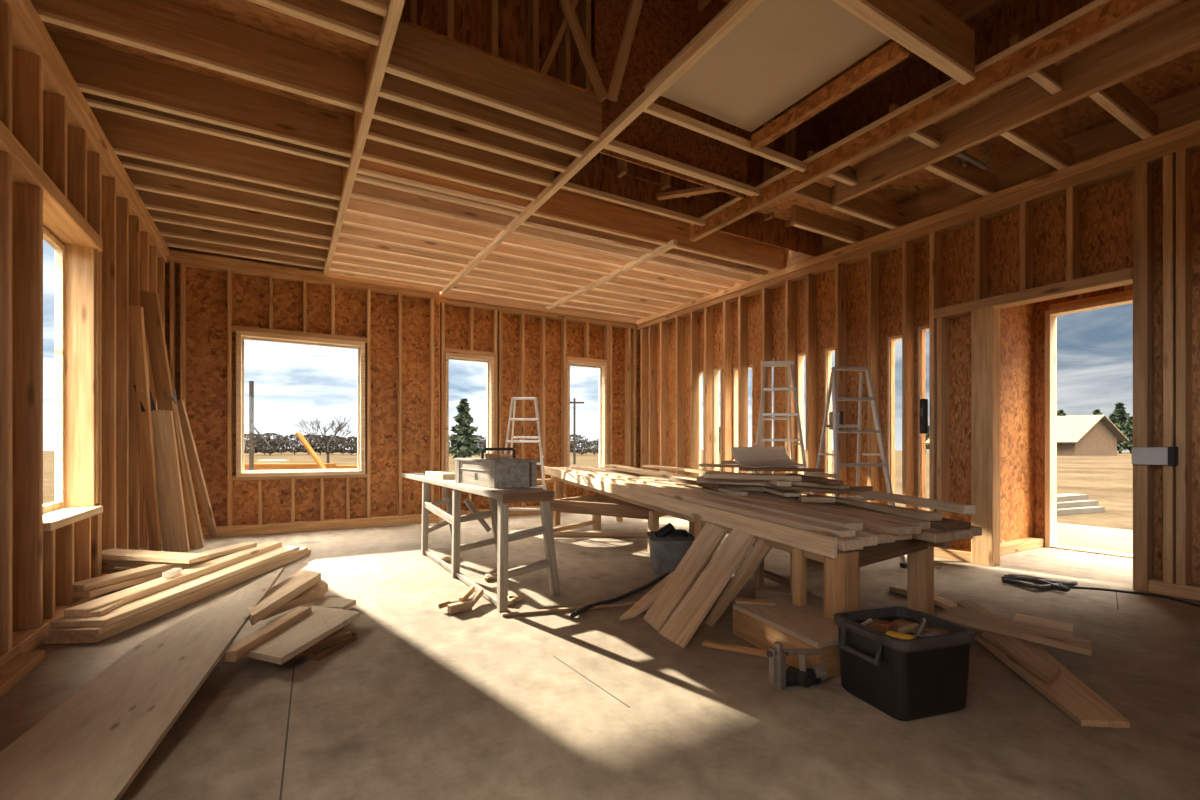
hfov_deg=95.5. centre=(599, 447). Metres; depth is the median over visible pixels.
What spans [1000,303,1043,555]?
wall
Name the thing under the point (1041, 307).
door frame
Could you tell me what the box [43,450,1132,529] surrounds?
ground
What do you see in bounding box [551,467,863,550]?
board
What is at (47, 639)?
board
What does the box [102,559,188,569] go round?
board
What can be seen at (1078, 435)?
barn
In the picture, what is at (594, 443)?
tree
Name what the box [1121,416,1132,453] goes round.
evergreen
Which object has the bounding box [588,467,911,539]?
board
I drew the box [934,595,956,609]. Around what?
board
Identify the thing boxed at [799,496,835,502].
offcut
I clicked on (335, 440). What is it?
tree
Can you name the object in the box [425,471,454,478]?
offcut
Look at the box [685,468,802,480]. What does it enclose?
offcut
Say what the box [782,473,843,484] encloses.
offcut
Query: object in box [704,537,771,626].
plank
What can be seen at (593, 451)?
tree
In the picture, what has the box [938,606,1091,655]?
board
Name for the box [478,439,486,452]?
tree
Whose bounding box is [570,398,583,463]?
pole
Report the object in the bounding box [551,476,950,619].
work table
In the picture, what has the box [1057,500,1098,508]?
board
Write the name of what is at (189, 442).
board
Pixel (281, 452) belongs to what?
tree
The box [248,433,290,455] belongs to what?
tree
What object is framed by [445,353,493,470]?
window
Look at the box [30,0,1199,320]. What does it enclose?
ceiling
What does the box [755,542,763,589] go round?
stud offcut
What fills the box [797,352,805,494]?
window
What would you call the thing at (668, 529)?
tool
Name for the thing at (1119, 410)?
evergreen
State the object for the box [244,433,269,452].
tree
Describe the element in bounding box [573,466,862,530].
board
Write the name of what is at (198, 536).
board
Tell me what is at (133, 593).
board
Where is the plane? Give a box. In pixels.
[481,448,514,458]
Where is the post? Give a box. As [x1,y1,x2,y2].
[244,381,270,469]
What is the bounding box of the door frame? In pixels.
[1035,284,1132,545]
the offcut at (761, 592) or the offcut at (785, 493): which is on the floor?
the offcut at (761, 592)
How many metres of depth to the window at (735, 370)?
7.79 m
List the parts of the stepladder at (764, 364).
rail, rail, rail, rail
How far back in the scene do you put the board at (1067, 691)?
2.24 m
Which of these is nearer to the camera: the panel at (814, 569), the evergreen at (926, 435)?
the panel at (814, 569)
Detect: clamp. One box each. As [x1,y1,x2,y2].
[167,390,176,403]
[766,641,826,689]
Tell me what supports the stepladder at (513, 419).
on the floor
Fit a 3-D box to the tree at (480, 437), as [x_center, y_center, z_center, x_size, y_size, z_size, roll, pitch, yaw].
[-22.355,-0.577,97.010,6.257,3.653,6.411,0,0,-5]
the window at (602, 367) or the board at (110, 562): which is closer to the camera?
the board at (110, 562)
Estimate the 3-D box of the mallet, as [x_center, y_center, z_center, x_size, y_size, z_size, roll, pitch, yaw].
[1.253,0.770,2.332,0.210,0.078,0.114,0,0,-23]
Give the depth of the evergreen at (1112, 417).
118.33 m
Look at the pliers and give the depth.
2.31 m
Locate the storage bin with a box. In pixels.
[834,606,974,720]
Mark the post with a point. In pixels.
(250, 423)
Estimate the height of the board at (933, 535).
0.233 m
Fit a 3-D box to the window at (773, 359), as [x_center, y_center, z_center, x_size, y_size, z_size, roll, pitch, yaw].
[2.271,-0.200,7.271,0.100,1.960,0.240,0,0,-30]
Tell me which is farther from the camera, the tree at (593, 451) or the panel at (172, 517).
the tree at (593, 451)
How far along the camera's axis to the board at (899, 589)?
3.89 m
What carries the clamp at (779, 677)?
on the floor
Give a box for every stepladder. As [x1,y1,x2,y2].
[497,397,546,510]
[752,361,809,545]
[812,366,906,567]
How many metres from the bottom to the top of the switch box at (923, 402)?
0.340 m
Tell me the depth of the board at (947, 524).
3.13 m
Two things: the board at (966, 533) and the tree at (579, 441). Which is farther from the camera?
the tree at (579, 441)
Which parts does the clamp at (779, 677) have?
knob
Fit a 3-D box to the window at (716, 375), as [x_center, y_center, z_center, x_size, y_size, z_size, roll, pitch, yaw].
[1.780,-0.200,8.107,0.100,1.960,0.180,0,0,-30]
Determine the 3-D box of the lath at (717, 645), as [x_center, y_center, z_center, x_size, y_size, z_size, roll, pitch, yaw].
[0.744,1.038,2.797,0.442,0.020,0.050,0,0,28]
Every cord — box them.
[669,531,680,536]
[1068,586,1199,606]
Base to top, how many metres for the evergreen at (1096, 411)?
10.197 m
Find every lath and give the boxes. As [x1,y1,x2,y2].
[502,601,637,616]
[702,640,768,657]
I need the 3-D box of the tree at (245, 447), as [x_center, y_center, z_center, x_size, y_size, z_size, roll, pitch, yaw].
[-58.513,-0.203,88.294,4.979,2.907,5.101,0,0,43]
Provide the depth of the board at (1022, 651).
2.55 m
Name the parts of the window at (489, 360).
sash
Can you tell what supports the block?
on the board at (133, 593)
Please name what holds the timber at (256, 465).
on the timber at (331, 468)
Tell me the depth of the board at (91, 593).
3.56 m
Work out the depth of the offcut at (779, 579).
3.84 m
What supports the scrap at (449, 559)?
on the floor
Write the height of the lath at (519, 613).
0.018 m
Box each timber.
[244,463,335,468]
[244,468,340,470]
[257,460,289,462]
[295,432,326,468]
[336,465,356,468]
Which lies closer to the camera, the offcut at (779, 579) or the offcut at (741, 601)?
the offcut at (741, 601)
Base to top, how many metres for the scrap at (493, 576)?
0.025 m
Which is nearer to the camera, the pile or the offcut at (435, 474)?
the pile
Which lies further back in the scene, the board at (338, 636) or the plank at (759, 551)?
the plank at (759, 551)
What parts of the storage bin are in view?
handle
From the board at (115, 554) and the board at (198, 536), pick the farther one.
the board at (198, 536)
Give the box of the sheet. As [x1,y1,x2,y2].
[731,446,805,467]
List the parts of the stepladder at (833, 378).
rail, rail, rail, rail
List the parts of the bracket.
plate, arm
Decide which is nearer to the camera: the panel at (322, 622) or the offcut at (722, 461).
the panel at (322, 622)
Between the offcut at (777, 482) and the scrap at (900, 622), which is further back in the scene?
the offcut at (777, 482)
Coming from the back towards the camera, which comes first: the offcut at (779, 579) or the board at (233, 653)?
the offcut at (779, 579)
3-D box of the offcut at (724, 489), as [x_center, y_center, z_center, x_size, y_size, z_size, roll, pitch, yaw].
[0.899,0.318,5.294,0.100,0.102,2.204,0,0,-10]
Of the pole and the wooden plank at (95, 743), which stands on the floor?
the wooden plank at (95, 743)
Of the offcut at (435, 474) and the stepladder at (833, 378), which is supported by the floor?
the stepladder at (833, 378)
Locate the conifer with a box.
[449,399,482,458]
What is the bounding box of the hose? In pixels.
[570,570,674,617]
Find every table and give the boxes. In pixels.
[402,473,559,612]
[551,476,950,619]
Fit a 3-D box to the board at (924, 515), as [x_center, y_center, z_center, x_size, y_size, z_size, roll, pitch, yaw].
[1.813,0.395,3.757,0.100,0.045,1.290,0,0,-9]
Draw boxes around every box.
[733,594,840,677]
[829,411,842,429]
[920,399,927,433]
[1132,447,1177,465]
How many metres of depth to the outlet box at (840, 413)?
6.10 m
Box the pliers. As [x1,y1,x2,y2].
[861,618,872,625]
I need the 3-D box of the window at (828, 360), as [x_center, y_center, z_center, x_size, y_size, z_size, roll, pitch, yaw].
[2.767,-0.200,6.426,0.100,1.960,0.200,0,0,-30]
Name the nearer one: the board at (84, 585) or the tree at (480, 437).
the board at (84, 585)
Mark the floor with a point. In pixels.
(427, 702)
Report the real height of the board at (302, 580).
0.050 m
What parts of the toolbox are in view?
lid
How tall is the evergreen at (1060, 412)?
10.197 m
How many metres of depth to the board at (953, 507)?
3.48 m
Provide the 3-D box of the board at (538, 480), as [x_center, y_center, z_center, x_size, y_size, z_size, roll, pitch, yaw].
[-1.162,0.430,6.768,1.358,0.050,0.100,0,0,-37]
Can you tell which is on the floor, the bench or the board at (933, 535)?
the bench
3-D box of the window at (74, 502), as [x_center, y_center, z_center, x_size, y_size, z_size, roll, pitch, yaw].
[-3.329,-0.470,3.329,0.230,1.840,1.008,0,0,-30]
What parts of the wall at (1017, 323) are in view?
plate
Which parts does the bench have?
foot rail, rail, leg, rail, rail, leg, leg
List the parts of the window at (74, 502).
sash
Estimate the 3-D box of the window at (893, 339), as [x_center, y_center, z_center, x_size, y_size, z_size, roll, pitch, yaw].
[3.157,-0.200,5.762,0.100,1.960,0.180,0,0,-30]
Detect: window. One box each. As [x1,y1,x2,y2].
[43,226,102,530]
[236,330,364,476]
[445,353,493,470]
[567,360,606,467]
[699,371,703,475]
[713,368,721,470]
[733,365,752,472]
[761,358,774,473]
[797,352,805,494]
[825,347,834,495]
[888,335,901,504]
[918,325,928,509]
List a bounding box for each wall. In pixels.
[0,0,168,697]
[165,249,439,537]
[439,294,639,519]
[636,120,1199,600]
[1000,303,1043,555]
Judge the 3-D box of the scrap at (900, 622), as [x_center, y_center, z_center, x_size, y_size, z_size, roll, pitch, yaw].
[1.363,0.775,2.320,0.060,0.049,0.223,0,0,-26]
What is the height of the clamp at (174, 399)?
0.136 m
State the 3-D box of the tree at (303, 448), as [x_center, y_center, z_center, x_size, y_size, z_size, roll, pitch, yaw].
[-52.387,-0.617,97.993,6.395,3.733,6.551,0,0,-14]
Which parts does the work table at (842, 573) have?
leg, leg, rail, leg, leg, leg, leg, rail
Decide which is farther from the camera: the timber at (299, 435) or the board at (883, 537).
the timber at (299, 435)
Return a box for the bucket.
[647,531,693,573]
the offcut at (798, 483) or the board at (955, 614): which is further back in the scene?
the offcut at (798, 483)
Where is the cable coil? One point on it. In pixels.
(1017, 579)
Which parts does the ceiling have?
well panel, well panel, well panel, gypsum panel, wall panel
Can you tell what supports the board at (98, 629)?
on the board at (47, 639)
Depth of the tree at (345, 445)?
93.67 m
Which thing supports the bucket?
on the floor
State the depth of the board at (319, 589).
3.45 m
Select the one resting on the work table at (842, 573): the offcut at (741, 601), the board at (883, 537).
the board at (883, 537)
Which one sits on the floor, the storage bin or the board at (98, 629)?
the storage bin
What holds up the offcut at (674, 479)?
on the offcut at (724, 489)
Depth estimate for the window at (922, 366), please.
5.54 m
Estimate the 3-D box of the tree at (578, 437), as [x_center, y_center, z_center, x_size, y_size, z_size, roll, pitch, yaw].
[-4.934,-0.662,100.196,6.550,3.824,6.710,0,0,4]
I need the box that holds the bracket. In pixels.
[913,618,939,636]
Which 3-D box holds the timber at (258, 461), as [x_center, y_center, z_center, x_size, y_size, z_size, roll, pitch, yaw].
[-20.369,1.000,34.000,1.435,0.500,1.000,0,0,0]
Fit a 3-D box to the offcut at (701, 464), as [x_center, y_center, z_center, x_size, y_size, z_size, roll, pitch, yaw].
[1.343,0.168,4.956,0.860,0.026,0.160,1,0,18]
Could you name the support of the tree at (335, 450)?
on the ground
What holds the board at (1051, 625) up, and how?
on the floor
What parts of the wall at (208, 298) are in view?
sill plate, plate, plate, plate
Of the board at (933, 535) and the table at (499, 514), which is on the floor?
the table at (499, 514)
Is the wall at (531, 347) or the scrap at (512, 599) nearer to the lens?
the scrap at (512, 599)
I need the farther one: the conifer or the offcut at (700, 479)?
the conifer
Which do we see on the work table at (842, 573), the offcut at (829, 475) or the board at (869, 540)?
the board at (869, 540)
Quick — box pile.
[438,586,483,613]
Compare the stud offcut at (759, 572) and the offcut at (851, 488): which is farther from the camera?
the offcut at (851, 488)
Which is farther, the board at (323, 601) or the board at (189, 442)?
the board at (189, 442)
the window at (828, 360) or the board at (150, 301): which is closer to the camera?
the board at (150, 301)
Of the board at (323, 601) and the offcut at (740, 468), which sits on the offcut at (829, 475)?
the offcut at (740, 468)
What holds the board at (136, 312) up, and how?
on the floor
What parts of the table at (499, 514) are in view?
leg, rail, leg, leg, foot rail, leg, leg, leg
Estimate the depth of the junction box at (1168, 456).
3.89 m
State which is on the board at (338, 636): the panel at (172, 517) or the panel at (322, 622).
the panel at (322, 622)
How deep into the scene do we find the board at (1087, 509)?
10.36 m
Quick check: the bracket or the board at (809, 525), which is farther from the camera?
the board at (809, 525)
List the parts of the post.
post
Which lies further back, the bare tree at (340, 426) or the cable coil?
the bare tree at (340, 426)
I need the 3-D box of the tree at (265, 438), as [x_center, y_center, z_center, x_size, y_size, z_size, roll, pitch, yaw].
[-61.600,-0.371,100.052,5.553,3.242,5.689,0,0,11]
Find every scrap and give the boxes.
[442,555,461,561]
[485,573,496,580]
[508,594,521,604]
[892,619,949,634]
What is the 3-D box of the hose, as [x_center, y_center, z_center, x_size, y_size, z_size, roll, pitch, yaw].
[0.310,1.030,4.047,0.084,0.028,1.712,0,0,34]
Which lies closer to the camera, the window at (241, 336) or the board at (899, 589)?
the board at (899, 589)
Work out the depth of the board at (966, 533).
3.07 m
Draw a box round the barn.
[925,415,1128,455]
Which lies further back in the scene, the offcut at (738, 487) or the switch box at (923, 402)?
the switch box at (923, 402)
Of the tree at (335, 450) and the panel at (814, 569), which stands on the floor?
the panel at (814, 569)
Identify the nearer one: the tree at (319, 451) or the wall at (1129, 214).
the wall at (1129, 214)
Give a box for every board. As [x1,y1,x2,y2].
[43,549,310,643]
[49,547,307,635]
[50,546,299,627]
[64,542,281,617]
[71,542,256,590]
[72,544,259,597]
[102,548,209,563]
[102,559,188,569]
[104,566,132,573]
[129,305,161,550]
[140,291,195,548]
[175,404,204,547]
[177,400,218,536]
[221,606,311,661]
[248,569,320,625]
[262,579,327,620]
[295,628,351,657]
[298,628,356,660]
[301,596,355,609]
[537,479,554,483]
[544,466,837,558]
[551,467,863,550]
[553,530,647,536]
[558,467,877,546]
[567,469,855,537]
[568,467,894,543]
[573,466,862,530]
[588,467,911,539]
[593,467,955,542]
[604,465,696,478]
[609,468,972,539]
[640,476,920,535]
[741,490,929,528]
[756,491,970,530]
[807,494,941,520]
[845,490,975,513]
[890,585,939,595]
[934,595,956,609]
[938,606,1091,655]
[957,598,995,616]
[970,525,981,535]
[975,630,1129,727]
[983,630,1060,684]
[1013,613,1072,635]
[1057,493,1087,501]
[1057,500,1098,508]
[1057,506,1104,514]
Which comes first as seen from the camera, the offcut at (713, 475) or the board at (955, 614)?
the board at (955, 614)
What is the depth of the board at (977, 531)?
3.17 m
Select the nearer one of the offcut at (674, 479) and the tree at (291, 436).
the offcut at (674, 479)
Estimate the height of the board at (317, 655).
0.030 m
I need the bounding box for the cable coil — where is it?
[1001,574,1077,591]
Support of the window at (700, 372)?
in the wall at (1129, 214)
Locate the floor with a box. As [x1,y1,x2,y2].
[0,512,1199,799]
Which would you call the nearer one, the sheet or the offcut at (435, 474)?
the sheet
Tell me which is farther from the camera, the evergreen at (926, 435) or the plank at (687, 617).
the evergreen at (926, 435)
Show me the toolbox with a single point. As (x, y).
(492, 473)
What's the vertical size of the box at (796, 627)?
0.171 m
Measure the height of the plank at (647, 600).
0.190 m
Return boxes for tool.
[655,523,688,536]
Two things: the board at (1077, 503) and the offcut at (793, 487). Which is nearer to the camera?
the offcut at (793, 487)
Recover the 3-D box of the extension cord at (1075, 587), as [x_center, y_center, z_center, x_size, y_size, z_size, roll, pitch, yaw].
[3.841,1.042,3.825,0.164,0.014,0.841,0,0,-42]
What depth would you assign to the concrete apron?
6.52 m
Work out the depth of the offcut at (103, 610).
3.05 m
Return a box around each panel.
[151,410,189,552]
[245,605,359,664]
[790,553,823,597]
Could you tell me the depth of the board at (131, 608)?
3.49 m
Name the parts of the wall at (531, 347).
plate, plate, plate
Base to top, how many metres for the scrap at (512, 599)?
0.030 m
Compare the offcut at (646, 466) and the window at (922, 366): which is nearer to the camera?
the window at (922, 366)
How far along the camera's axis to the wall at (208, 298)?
6.95 m
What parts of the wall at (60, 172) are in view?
plate, plate, plate, plate, plate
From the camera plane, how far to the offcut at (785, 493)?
4.16 m
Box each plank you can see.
[0,567,283,799]
[619,571,699,620]
[643,522,726,631]
[659,526,756,648]
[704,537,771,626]
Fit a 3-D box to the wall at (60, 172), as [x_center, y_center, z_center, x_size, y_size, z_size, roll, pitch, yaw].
[-2.350,-0.600,1.722,0.290,3.300,10.550,0,0,-30]
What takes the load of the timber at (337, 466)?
on the ground
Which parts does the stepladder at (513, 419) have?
rail, rail, rail, rail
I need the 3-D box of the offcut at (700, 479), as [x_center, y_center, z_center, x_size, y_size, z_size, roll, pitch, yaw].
[1.252,0.278,4.533,0.850,0.051,0.260,1,1,24]
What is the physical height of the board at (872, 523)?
0.155 m
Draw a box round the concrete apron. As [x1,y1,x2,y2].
[1057,523,1132,553]
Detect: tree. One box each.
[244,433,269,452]
[244,439,255,452]
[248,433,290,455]
[254,438,280,454]
[267,438,296,453]
[276,434,311,454]
[289,434,327,454]
[292,416,355,462]
[308,435,337,454]
[313,435,347,454]
[329,440,353,454]
[337,437,356,454]
[473,435,486,447]
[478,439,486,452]
[570,434,587,452]
[570,440,595,454]
[583,441,598,454]
[591,439,598,452]
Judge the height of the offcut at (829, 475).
0.025 m
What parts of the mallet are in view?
handle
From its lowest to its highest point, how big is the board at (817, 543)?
0.297 m
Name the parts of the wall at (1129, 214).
plate, plate, plate, wide post, plate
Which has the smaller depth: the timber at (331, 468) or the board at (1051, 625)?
the board at (1051, 625)
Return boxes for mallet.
[867,619,918,633]
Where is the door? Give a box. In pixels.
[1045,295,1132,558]
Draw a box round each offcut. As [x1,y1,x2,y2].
[91,601,123,616]
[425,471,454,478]
[643,465,690,470]
[658,471,747,495]
[669,477,719,487]
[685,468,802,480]
[696,476,796,486]
[698,484,803,492]
[699,463,797,467]
[704,472,801,480]
[721,460,737,463]
[735,598,775,605]
[739,467,823,471]
[754,569,789,587]
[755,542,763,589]
[755,586,811,598]
[763,487,799,496]
[765,479,791,486]
[779,485,845,493]
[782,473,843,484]
[791,481,848,488]
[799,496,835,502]
[804,472,839,477]
[846,486,872,491]
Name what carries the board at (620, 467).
on the board at (924, 524)
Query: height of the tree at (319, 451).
3.756 m
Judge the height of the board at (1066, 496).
0.100 m
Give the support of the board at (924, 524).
on the board at (900, 537)
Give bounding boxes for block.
[162,567,181,577]
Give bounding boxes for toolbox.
[454,458,538,487]
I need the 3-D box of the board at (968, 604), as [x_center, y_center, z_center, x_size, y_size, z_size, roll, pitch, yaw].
[2.152,0.935,3.120,0.101,0.030,0.481,0,0,13]
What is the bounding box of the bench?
[550,493,693,552]
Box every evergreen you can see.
[925,422,928,453]
[1057,410,1066,415]
[1092,409,1102,414]
[1108,413,1127,450]
[1113,402,1129,452]
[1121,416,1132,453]
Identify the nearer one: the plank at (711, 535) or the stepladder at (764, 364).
the plank at (711, 535)
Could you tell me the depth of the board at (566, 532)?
6.43 m
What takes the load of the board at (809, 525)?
on the board at (845, 543)
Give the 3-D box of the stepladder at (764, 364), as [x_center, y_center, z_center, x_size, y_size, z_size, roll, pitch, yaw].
[2.005,0.040,6.164,0.660,2.029,0.860,0,0,7]

